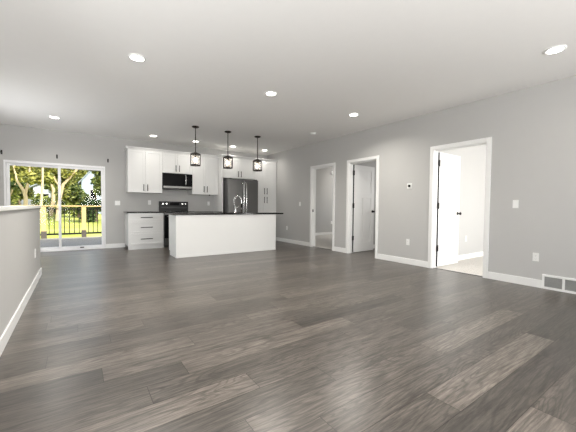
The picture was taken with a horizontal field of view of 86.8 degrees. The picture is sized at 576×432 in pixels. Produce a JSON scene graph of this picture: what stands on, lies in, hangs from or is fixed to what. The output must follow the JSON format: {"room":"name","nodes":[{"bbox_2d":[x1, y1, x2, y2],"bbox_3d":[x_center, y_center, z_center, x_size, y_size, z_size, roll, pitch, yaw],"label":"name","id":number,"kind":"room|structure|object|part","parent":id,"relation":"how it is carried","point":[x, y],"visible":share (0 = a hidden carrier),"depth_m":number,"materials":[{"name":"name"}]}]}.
{"room":"empty living room","nodes":[
{"label":"empty living room","id":0,"kind":"room"},
{"bbox_2d":[0,208,40,336],"bbox_3d":[-1.694,1.225,0.655,1.135,2.415,8.930,-1,2,-35],"label":"wall","id":1,"kind":"structure","parent":0,"point":[19,229],"depth_m":2.82,"materials":[{"name":"grey paint"}]},
{"bbox_2d":[0,267,41,355],"bbox_3d":[-1.219,0.973,0.975,0.014,0.108,8.930,-1,2,-35],"label":"baseboard","id":2,"kind":"structure","parent":1,"relation":"attached to","point":[8,331],"depth_m":2.74,"materials":[{"name":"white paint"}]},
{"bbox_2d":[0,205,41,210],"bbox_3d":[-1.272,-0.005,0.915,0.164,0.034,8.952,-1,2,-35],"label":"cap","id":3,"kind":"object","parent":1,"relation":"on","point":[2,208],"visible":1,"depth_m":2.71,"materials":[{"name":"white paint"}]},
{"bbox_2d":[0,124,332,246],"bbox_3d":[-1.905,0.118,9.349,11.000,4.190,0.150,-1,2,-35],"label":"wall","id":4,"kind":"structure","parent":0,"point":[20,143],"depth_m":7.55,"materials":[{"name":"grey paint"}]},
{"bbox_2d":[3,159,105,251],"bbox_3d":[-5.252,-0.195,6.982,1.832,2.002,0.154,-1,2,-35],"label":"door","id":5,"kind":"structure","parent":4,"relation":"in","point":[6,163],"depth_m":6.98,"materials":[{"name":"white plastic"}]},
{"bbox_3d":[-5.618,-0.180,6.777,0.927,1.916,0.035,-1,2,-35],"label":"fixed panel","id":6,"kind":"part","parent":5,"relation":"part of","materials":[{"name":"clear glass"}]},
{"bbox_3d":[-4.889,-0.187,7.227,0.889,1.916,0.035,-1,2,-35],"label":"sliding panel","id":7,"kind":"part","parent":5,"relation":"part of","materials":[{"name":"clear glass"}]},
{"bbox_2d":[106,243,124,247],"bbox_3d":[-5.201,0.753,6.991,2.585,0.108,0.014,-1,2,-35],"label":"baseboard","id":8,"kind":"structure","parent":4,"relation":"attached to","point":[117,245],"depth_m":7.62,"materials":[{"name":"white paint"}]},
{"bbox_2d":[126,149,161,193],"bbox_3d":[-3.657,-1.117,7.763,0.795,1.055,0.388,-1,2,-35],"label":"upper cabinet","id":9,"kind":"object","parent":4,"relation":"attached to","point":[143,168],"visible":1,"depth_m":7.62,"materials":[{"name":"white paint"}]},
{"bbox_3d":[-3.737,-1.110,7.530,0.394,1.049,0.020,-1,2,-35],"label":"door","id":10,"kind":"part","parent":9,"relation":"part of","materials":[{"name":"white paint"}]},
{"bbox_3d":[-3.411,-1.114,7.756,0.394,1.049,0.020,-1,2,-35],"label":"door","id":11,"kind":"part","parent":9,"relation":"part of","materials":[{"name":"white paint"}]},
{"bbox_2d":[124,146,277,161],"bbox_3d":[-2.152,-1.683,8.424,4.207,0.062,0.386,0,2,-26],"label":"crown molding","id":12,"kind":"structure","parent":9,"relation":"attached to","point":[125,147],"depth_m":8.19,"materials":[{"name":"white paint"}]},
{"bbox_2d":[162,152,191,174],"bbox_3d":[-3.012,-1.392,8.199,0.766,0.520,0.388,-1,2,-35],"label":"upper cabinet","id":13,"kind":"object","parent":4,"relation":"attached to","point":[171,162],"visible":0.98,"depth_m":8.05,"materials":[{"name":"white paint"}]},
{"bbox_3d":[-3.086,-1.386,7.971,0.379,0.514,0.020,-1,2,-35],"label":"door","id":14,"kind":"part","parent":13,"relation":"part of","materials":[{"name":"white paint"}]},
{"bbox_2d":[162,173,191,189],"bbox_3d":[-2.996,-0.916,8.186,0.756,0.416,0.453,-1,2,-35],"label":"microwave","id":15,"kind":"object","parent":13,"relation":"attached to","point":[170,181],"visible":0.95,"depth_m":8.03,"materials":[{"name":"black metal"}]},
{"bbox_3d":[-2.966,-0.950,8.011,0.603,0.325,0.030,-1,2,-35],"label":"door","id":16,"kind":"part","parent":15,"relation":"part of","materials":[{"name":"black glass"}]},
{"bbox_3d":[-2.656,-0.954,8.226,0.146,0.325,0.030,-1,2,-35],"label":"control panel","id":17,"kind":"part","parent":15,"relation":"part of","materials":[{"name":"black glass"}]},
{"bbox_3d":[-2.772,-1.390,8.188,0.379,0.514,0.020,-1,2,-35],"label":"door","id":18,"kind":"part","parent":13,"relation":"part of","materials":[{"name":"white paint"}]},
{"bbox_2d":[188,155,217,194],"bbox_3d":[-2.393,-1.132,8.637,0.742,1.055,0.388,-1,2,-35],"label":"upper cabinet","id":19,"kind":"object","parent":4,"relation":"attached to","point":[205,176],"visible":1,"depth_m":8.51,"materials":[{"name":"white paint"}]},
{"bbox_3d":[-2.462,-1.126,8.412,0.367,1.049,0.020,-1,2,-35],"label":"door","id":20,"kind":"part","parent":19,"relation":"part of","materials":[{"name":"white paint"}]},
{"bbox_3d":[-2.158,-1.130,8.623,0.367,1.049,0.020,-1,2,-35],"label":"door","id":21,"kind":"part","parent":19,"relation":"part of","materials":[{"name":"white paint"}]},
{"bbox_2d":[223,158,254,179],"bbox_3d":[-1.565,-1.376,9.031,0.995,0.578,0.668,-1,2,-35],"label":"upper cabinet","id":22,"kind":"object","parent":4,"relation":"attached to","point":[242,169],"visible":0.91,"depth_m":8.80,"materials":[{"name":"white paint"}]},
{"bbox_3d":[-1.607,-1.365,8.655,0.494,0.572,0.020,-1,2,-35],"label":"door","id":23,"kind":"part","parent":22,"relation":"part of","materials":[{"name":"white paint"}]},
{"bbox_3d":[-1.198,-1.370,8.937,0.494,0.572,0.020,-1,2,-35],"label":"door","id":24,"kind":"part","parent":22,"relation":"part of","materials":[{"name":"white paint"}]},
{"bbox_2d":[315,232,331,235],"bbox_3d":[0.964,0.674,11.256,3.822,0.104,0.014,-1,2,-35],"label":"baseboard","id":25,"kind":"structure","parent":4,"relation":"attached to","point":[321,233],"depth_m":11.53,"materials":[{"name":"white paint"}]},
{"bbox_2d":[0,241,575,431],"bbox_3d":[1.448,0.944,4.498,10.720,0.004,11.689,-1,2,-35],"label":"floor","id":26,"kind":"structure","parent":0,"point":[291,337],"depth_m":2.28,"materials":[{"name":"grey wood"}]},
{"bbox_2d":[125,213,163,249],"bbox_3d":[-3.614,0.361,7.676,0.798,0.878,0.668,-1,2,-35],"label":"base cabinet","id":27,"kind":"object","parent":26,"relation":"on","point":[142,230],"visible":1,"depth_m":7.43,"materials":[{"name":"white paint"}]},
{"bbox_2d":[123,211,163,212],"bbox_3d":[-3.628,-0.096,7.664,0.838,0.034,0.644,-1,2,-35],"label":"countertop","id":28,"kind":"structure","parent":27,"relation":"on","point":[123,211],"depth_m":7.55,"materials":[{"name":"black stone"}]},
{"bbox_3d":[-3.453,0.558,7.448,0.774,0.276,0.020,-1,2,-35],"label":"drawer","id":29,"kind":"part","parent":27,"relation":"part of","materials":[{"name":"white paint"}]},
{"bbox_3d":[-3.451,0.278,7.439,0.774,0.276,0.020,-1,2,-35],"label":"drawer","id":30,"kind":"part","parent":27,"relation":"part of","materials":[{"name":"white paint"}]},
{"bbox_3d":[-3.449,0.036,7.432,0.774,0.200,0.020,-1,2,-35],"label":"drawer","id":31,"kind":"part","parent":27,"relation":"part of","materials":[{"name":"white paint"}]},
{"bbox_2d":[159,201,194,246],"bbox_3d":[-2.950,0.188,8.100,0.756,1.148,0.711,-1,2,-35],"label":"electric range","id":32,"kind":"object","parent":26,"relation":"on","point":[164,206],"visible":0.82,"depth_m":8.13,"materials":[{"name":"metal"}]},
{"bbox_3d":[-2.785,0.264,7.863,0.748,0.585,0.031,-1,2,-35],"label":"oven door","id":33,"kind":"part","parent":32,"relation":"part of","materials":[{"name":"black glass"}]},
{"bbox_2d":[214,157,222,211],"bbox_3d":[-2.007,-0.441,8.780,0.032,2.440,0.634,-1,2,-35],"label":"panel","id":34,"kind":"object","parent":26,"relation":"on","point":[218,199],"visible":0.36,"depth_m":8.63,"materials":[{"name":"white paint"}]},
{"bbox_2d":[169,214,275,257],"bbox_3d":[-1.469,0.397,7.120,2.392,0.877,0.644,-1,2,-35],"label":"kitchen island","id":35,"kind":"object","parent":26,"relation":"on","point":[189,235],"visible":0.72,"depth_m":6.72,"materials":[{"name":"white paint"}]},
{"bbox_3d":[-2.440,0.409,6.440,0.014,0.877,0.543,-1,2,-35],"label":"panel","id":36,"kind":"part","parent":35,"relation":"part of","materials":[{"name":"white paint"}]},
{"bbox_3d":[-2.276,0.418,6.199,0.018,0.877,0.040,-1,2,-35],"label":"corner trim","id":37,"kind":"part","parent":35,"relation":"part of","materials":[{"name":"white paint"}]},
{"bbox_2d":[165,212,282,214],"bbox_3d":[-1.409,-0.060,7.147,2.660,0.034,0.705,-1,2,-35],"label":"island countertop","id":38,"kind":"structure","parent":35,"relation":"on","point":[198,213],"depth_m":6.83,"materials":[{"name":"black stone"}]},
{"bbox_2d":[234,196,241,212],"bbox_3d":[-1.228,-0.291,7.471,0.222,0.410,0.059,0,2,-23],"label":"kitchen faucet","id":39,"kind":"object","parent":38,"relation":"on","point":[236,196],"visible":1,"depth_m":7.44,"materials":[{"name":"silver metal"}]},
{"bbox_3d":[-0.324,0.394,7.549,0.020,0.877,0.040,-1,2,-35],"label":"corner trim","id":40,"kind":"part","parent":35,"relation":"part of","materials":[{"name":"white paint"}]},
{"bbox_2d":[223,178,257,211],"bbox_3d":[-1.478,-0.144,8.901,0.915,1.810,0.977,-1,2,-35],"label":"refrigerator","id":41,"kind":"object","parent":26,"relation":"on","point":[247,190],"visible":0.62,"depth_m":8.51,"materials":[{"name":"metal"}]},
{"bbox_3d":[-1.453,-0.422,8.466,0.466,1.192,0.097,-1,2,-35],"label":"door","id":42,"kind":"part","parent":41,"relation":"part of","materials":[{"name":"metal"}]},
{"bbox_3d":[-1.176,-0.441,8.557,0.026,1.005,0.087,-1,2,-35],"label":"handle","id":43,"kind":"part","parent":41,"relation":"part of","materials":[{"name":"silver metal"}]},
{"bbox_3d":[-1.075,-0.427,8.727,0.445,1.192,0.097,-1,2,-35],"label":"door","id":44,"kind":"part","parent":41,"relation":"part of","materials":[{"name":"metal"}]},
{"bbox_2d":[255,161,275,211],"bbox_3d":[-0.842,-0.454,9.565,0.775,2.440,0.668,-1,2,-35],"label":"pantry cabinet","id":45,"kind":"object","parent":26,"relation":"on","point":[266,179],"visible":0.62,"depth_m":9.33,"materials":[{"name":"white paint"}]},
{"bbox_3d":[-0.841,-1.139,9.193,0.362,1.042,0.020,-1,2,-35],"label":"door","id":46,"kind":"part","parent":45,"relation":"part of","materials":[{"name":"white paint"}]},
{"bbox_3d":[-0.851,0.027,9.229,0.362,1.272,0.020,-1,2,-35],"label":"door","id":47,"kind":"part","parent":45,"relation":"part of","materials":[{"name":"white paint"}]},
{"bbox_3d":[-0.551,0.024,9.437,0.362,1.272,0.020,-1,2,-35],"label":"door","id":48,"kind":"part","parent":45,"relation":"part of","materials":[{"name":"white paint"}]},
{"bbox_3d":[-0.541,-1.143,9.401,0.362,1.042,0.020,-1,2,-35],"label":"door","id":49,"kind":"part","parent":45,"relation":"part of","materials":[{"name":"white paint"}]},
{"bbox_2d":[0,0,575,154],"bbox_3d":[1.481,-1.857,4.418,11.000,0.120,11.989,-1,2,-35],"label":"ceiling","id":50,"kind":"structure","parent":0,"point":[210,65],"depth_m":3.53,"materials":[{"name":"white paint"}]},
{"bbox_2d":[128,53,145,61],"bbox_3d":[-1.710,-1.788,3.452,0.188,0.014,0.188,-1,2,-35],"label":"recessed light","id":51,"kind":"object","parent":50,"relation":"in","point":[135,57],"visible":1,"depth_m":3.43,"materials":[{"name":"white paint"}]},
{"bbox_2d":[190,126,200,165],"bbox_3d":[-1.956,-1.476,6.445,0.208,0.825,0.236,2,2,43],"label":"pendant light","id":52,"kind":"object","parent":50,"relation":"hanging from","point":[195,153],"visible":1,"depth_m":6.42,"materials":[{"name":"brown metal"}]},
{"bbox_2d":[223,131,232,168],"bbox_3d":[-1.351,-1.483,6.853,0.208,0.825,0.236,2,2,43],"label":"pendant light","id":53,"kind":"object","parent":50,"relation":"hanging from","point":[227,157],"visible":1,"depth_m":6.83,"materials":[{"name":"brown metal"}]},
{"bbox_2d":[253,136,261,171],"bbox_3d":[-0.732,-1.492,7.311,0.208,0.825,0.236,2,2,43],"label":"pendant light","id":54,"kind":"object","parent":50,"relation":"hanging from","point":[257,160],"visible":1,"depth_m":7.29,"materials":[{"name":"brown metal"}]},
{"bbox_2d":[265,91,276,95],"bbox_3d":[-0.252,-1.807,4.505,0.188,0.014,0.188,-1,2,-35],"label":"recessed light","id":55,"kind":"object","parent":50,"relation":"in","point":[268,93],"visible":1,"depth_m":4.48,"materials":[{"name":"white plastic"}]},
{"bbox_2d":[543,45,566,54],"bbox_3d":[2.802,-1.740,3.199,0.188,0.014,0.188,-1,2,-35],"label":"recessed light","id":56,"kind":"object","parent":50,"relation":"in","point":[559,48],"visible":1,"depth_m":3.18,"materials":[{"name":"white plastic"}]},
{"bbox_2d":[353,161,375,248],"bbox_3d":[2.921,-0.535,8.390,3.840,2.740,0.100,-1,2,-35],"label":"wall partition","id":57,"kind":"structure","parent":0,"point":[372,163],"depth_m":7.85,"materials":[{"name":"grey paint"}]},
{"bbox_2d":[314,235,482,275],"bbox_3d":[3.541,0.892,7.466,3.900,0.054,9.189,-1,2,-35],"label":"floor","id":58,"kind":"structure","parent":0,"point":[474,266],"depth_m":5.86,"materials":[{"name":"beige carpet"}]},
{"bbox_2d":[267,75,575,279],"bbox_3d":[2.662,-0.442,5.287,0.117,2.740,11.689,-1,2,-35],"label":"wall","id":59,"kind":"structure","parent":0,"point":[532,130],"depth_m":4.59,"materials":[{"name":"grey paint"}]},
{"bbox_2d":[309,163,334,250],"bbox_3d":[0.916,-0.236,7.815,0.153,2.142,0.941,-1,2,-35],"label":"trim","id":60,"kind":"structure","parent":59,"relation":"attached to","point":[313,169],"depth_m":8.11,"materials":[{"name":"white paint"}]},
{"bbox_2d":[345,155,379,258],"bbox_3d":[1.668,-0.196,6.729,0.153,2.142,0.912,-1,2,-35],"label":"trim","id":61,"kind":"structure","parent":59,"relation":"attached to","point":[349,185],"depth_m":7.00,"materials":[{"name":"white paint"}]},
{"bbox_2d":[352,165,374,251],"bbox_3d":[1.796,-0.175,7.309,0.805,2.043,0.171,-1,2,-37],"label":"door","id":62,"kind":"structure","parent":59,"relation":"in","point":[363,176],"depth_m":7.29,"materials":[{"name":"white paint"}]},
{"bbox_2d":[276,237,541,287],"bbox_3d":[2.778,0.884,5.028,0.014,0.108,11.050,-1,2,-35],"label":"baseboard","id":63,"kind":"structure","parent":59,"relation":"attached to","point":[491,275],"depth_m":5.50,"materials":[{"name":"white paint"}]},
{"bbox_2d":[407,183,411,188],"bbox_3d":[2.273,-0.564,5.716,0.031,0.100,0.100,-1,2,-35],"label":"thermostat","id":64,"kind":"object","parent":59,"relation":"attached to","point":[409,185],"visible":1,"depth_m":5.71,"materials":[{"name":"white plastic"}]},
{"bbox_2d":[436,152,461,266],"bbox_3d":[2.953,-0.114,5.639,0.805,2.043,0.171,-1,2,-35],"label":"door","id":65,"kind":"structure","parent":59,"relation":"in","point":[448,191],"depth_m":5.62,"materials":[{"name":"white paint"}]},
{"bbox_2d":[435,268,482,276],"bbox_3d":[2.822,0.933,5.079,0.040,0.005,0.811,-1,2,-35],"label":"trim","id":66,"kind":"structure","parent":59,"relation":"attached to","point":[435,268],"depth_m":5.03,"materials":[{"name":"metal"}]},
{"bbox_2d":[428,137,491,277],"bbox_3d":[2.832,-0.134,5.047,0.153,2.142,0.965,-1,2,-35],"label":"trim","id":67,"kind":"structure","parent":59,"relation":"attached to","point":[433,183],"depth_m":5.19,"materials":[{"name":"white paint"}]},
{"bbox_2d":[513,200,518,207],"bbox_3d":[3.241,-0.171,4.342,0.010,0.115,0.070,-1,2,-35],"label":"light switch","id":68,"kind":"object","parent":59,"relation":"attached to","point":[515,202],"visible":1,"depth_m":4.34,"materials":[{"name":"white plastic"}]},
{"bbox_2d":[532,253,538,261],"bbox_3d":[3.379,0.559,4.158,0.009,0.115,0.070,-1,2,-35],"label":"electrical outlet","id":69,"kind":"object","parent":59,"relation":"attached to","point":[535,255],"visible":1,"depth_m":4.16,"materials":[{"name":"white plastic"}]},
{"bbox_2d":[542,274,575,293],"bbox_3d":[3.663,0.889,3.749,0.014,0.192,0.858,-1,2,-35],"label":"air vent","id":70,"kind":"object","parent":59,"relation":"in","point":[556,283],"visible":1,"depth_m":3.96,"materials":[{"name":"white metal"}]},
{"bbox_2d":[439,145,485,254],"bbox_3d":[5.139,-0.417,5.185,3.840,2.740,3.700,-1,2,-35],"label":"wall","id":71,"kind":"structure","parent":0,"point":[473,159],"depth_m":6.45,"materials":[{"name":"grey paint"}]},
{"bbox_2d":[458,251,482,260],"bbox_3d":[4.153,0.843,6.669,3.800,0.104,0.014,-1,2,-35],"label":"baseboard","id":72,"kind":"structure","parent":71,"relation":"attached to","point":[477,254],"depth_m":6.46,"materials":[{"name":"white paint"}]},
{"label":"outside","id":73,"kind":"structure","parent":0,"visible":0},
{"bbox_2d":[40,213,101,238],"bbox_3d":[-32.948,-0.603,47.622,120.000,0.751,90.000,-1,2,-35],"label":"lawn","id":74,"kind":"structure","parent":73,"point":[50,223],"depth_m":16.61,"materials":[{"name":"green plant"}]},
{"bbox_2d":[10,195,20,203],"bbox_3d":[-19.881,-0.912,20.846,2.405,1.842,1.979,-1,2,-35],"label":"shrub","id":75,"kind":"object","parent":74,"relation":"on","point":[17,198],"visible":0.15,"depth_m":21.34,"materials":[{"name":"green plant"}]},
{"bbox_2d":[10,177,25,198],"bbox_3d":[-18.027,-2.314,19.227,2.837,5.001,1.938,-1,2,-35],"label":"tree","id":76,"kind":"object","parent":74,"relation":"on","point":[14,187],"visible":0.11,"depth_m":19.31,"materials":[{"name":"green plant"}]},
{"bbox_2d":[11,187,34,204],"bbox_3d":[-20.715,-2.462,22.916,2.713,4.819,1.629,-1,2,-35],"label":"tree","id":77,"kind":"object","parent":74,"relation":"on","point":[30,193],"visible":0.06,"depth_m":23.18,"materials":[{"name":"green plant"}]},
{"bbox_2d":[10,165,53,204],"bbox_3d":[-14.397,-1.594,16.886,2.434,4.107,1.451,-1,2,-35],"label":"tree","id":78,"kind":"object","parent":74,"relation":"on","point":[14,170],"visible":0.17,"depth_m":16.37,"materials":[{"name":"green plant"}]},
{"bbox_2d":[19,167,53,224],"bbox_3d":[-12.489,-1.494,15.432,1.912,4.220,1.217,-1,2,-35],"label":"tree","id":79,"kind":"object","parent":74,"relation":"on","point":[37,176],"visible":0.36,"depth_m":15.08,"materials":[{"name":"green plant"}]},
{"bbox_2d":[30,193,48,212],"bbox_3d":[-20.929,-1.072,25.995,1.750,1.793,1.880,1,2,1],"label":"shrub","id":80,"kind":"object","parent":74,"relation":"on","point":[36,199],"visible":0.35,"depth_m":25.70,"materials":[{"name":"green plant"}]},
{"bbox_2d":[29,184,50,210],"bbox_3d":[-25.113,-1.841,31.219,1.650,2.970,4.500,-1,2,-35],"label":"house","id":81,"kind":"structure","parent":74,"relation":"on","point":[37,188],"depth_m":29.50,"materials":[{"name":"white"}]},
{"bbox_2d":[44,177,57,215],"bbox_3d":[-17.701,-2.252,22.428,2.272,4.771,1.429,-1,2,-35],"label":"tree","id":82,"kind":"object","parent":74,"relation":"on","point":[52,188],"visible":0.04,"depth_m":22.24,"materials":[{"name":"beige plant"}]},
{"bbox_2d":[45,197,68,214],"bbox_3d":[-18.826,-0.865,24.949,1.637,1.702,2.032,-1,2,-35],"label":"shrub","id":83,"kind":"object","parent":74,"relation":"on","point":[48,202],"visible":0.25,"depth_m":24.51,"materials":[{"name":"green plant"}]},
{"bbox_2d":[49,168,86,220],"bbox_3d":[-14.091,-1.717,19.428,2.266,4.039,1.595,-1,2,-35],"label":"tree","id":84,"kind":"object","parent":74,"relation":"on","point":[67,175],"visible":0.62,"depth_m":19.12,"materials":[{"name":"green plant"}]},
{"bbox_2d":[54,184,89,217],"bbox_3d":[-15.288,-1.041,21.738,2.368,2.365,1.512,0,2,-25],"label":"tree","id":85,"kind":"object","parent":74,"relation":"on","point":[77,195],"visible":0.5,"depth_m":21.60,"materials":[{"name":"green plant"}]},
{"bbox_2d":[70,178,78,185],"bbox_3d":[-31.814,-4.367,45.822,3.328,7.015,4.479,1,2,20],"label":"tree","id":86,"kind":"object","parent":74,"relation":"on","point":[73,181],"visible":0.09,"depth_m":44.68,"materials":[{"name":"green plant"}]},
{"bbox_2d":[75,170,89,185],"bbox_3d":[-25.919,-4.109,40.237,3.682,6.948,4.040,2,2,33],"label":"tree","id":87,"kind":"object","parent":74,"relation":"on","point":[79,178],"visible":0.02,"depth_m":38.86,"materials":[{"name":"green plant"}]},
{"bbox_2d":[78,171,100,213],"bbox_3d":[-18.824,-2.676,30.066,3.100,4.820,5.500,-1,2,-35],"label":"house","id":88,"kind":"structure","parent":74,"relation":"on","point":[85,182],"depth_m":27.58,"materials":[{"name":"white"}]},
{"bbox_3d":[-17.738,-1.985,27.762,0.450,0.780,0.004,-1,2,-35],"label":"pane","id":89,"kind":"part","parent":88,"relation":"part of","materials":[{"name":"black glass"}]},
{"bbox_2d":[79,195,100,221],"bbox_3d":[-12.343,-0.521,19.510,1.999,2.047,1.262,-1,2,-35],"label":"tree","id":90,"kind":"object","parent":74,"relation":"on","point":[93,202],"visible":0.52,"depth_m":19.23,"materials":[{"name":"green plant"}]},
{"bbox_2d":[87,170,100,196],"bbox_3d":[-10.860,-1.555,18.159,1.872,4.073,1.403,-1,2,-35],"label":"tree","id":91,"kind":"object","parent":74,"relation":"on","point":[96,180],"visible":0.23,"depth_m":17.75,"materials":[{"name":"green plant"}]},
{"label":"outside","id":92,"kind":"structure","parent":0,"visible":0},
{"bbox_2d":[40,236,101,247],"bbox_3d":[-6.156,0.809,8.914,10.000,0.040,3.908,-1,2,-35],"label":"floor","id":93,"kind":"structure","parent":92,"point":[96,240],"depth_m":9.22,"materials":[{"name":"grey concrete"}]},
{"bbox_2d":[10,205,100,238],"bbox_3d":[-8.052,0.194,9.983,6.830,1.092,0.170,-1,2,-35],"label":"deck railing","id":94,"kind":"object","parent":93,"relation":"on","point":[83,232],"visible":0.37,"depth_m":10.35,"materials":[{"name":"beige wood"}]},
{"bbox_3d":[-8.020,0.214,10.007,0.132,1.050,0.132,-1,2,-35],"label":"post","id":95,"kind":"part","parent":94,"relation":"part of","materials":[{"name":"beige wood"}]},
{"bbox_3d":[-8.048,-0.332,9.967,6.830,0.041,0.170,-1,2,-35],"label":"rail","id":96,"kind":"part","parent":94,"relation":"part of","materials":[{"name":"beige wood"}]},
{"bbox_3d":[-7.565,-0.239,10.305,0.961,0.035,0.032,-1,2,-35],"label":"rail","id":97,"kind":"part","parent":94,"relation":"part of","materials":[{"name":"black metal"}]},
{"bbox_3d":[-7.573,0.606,10.331,0.961,0.055,0.040,-1,2,-35],"label":"rail","id":98,"kind":"part","parent":94,"relation":"part of","materials":[{"name":"black metal"}]},
{"bbox_3d":[-7.119,0.203,10.630,0.132,1.050,0.132,-1,2,-35],"label":"post","id":99,"kind":"part","parent":94,"relation":"part of","materials":[{"name":"beige wood"}]}
]}

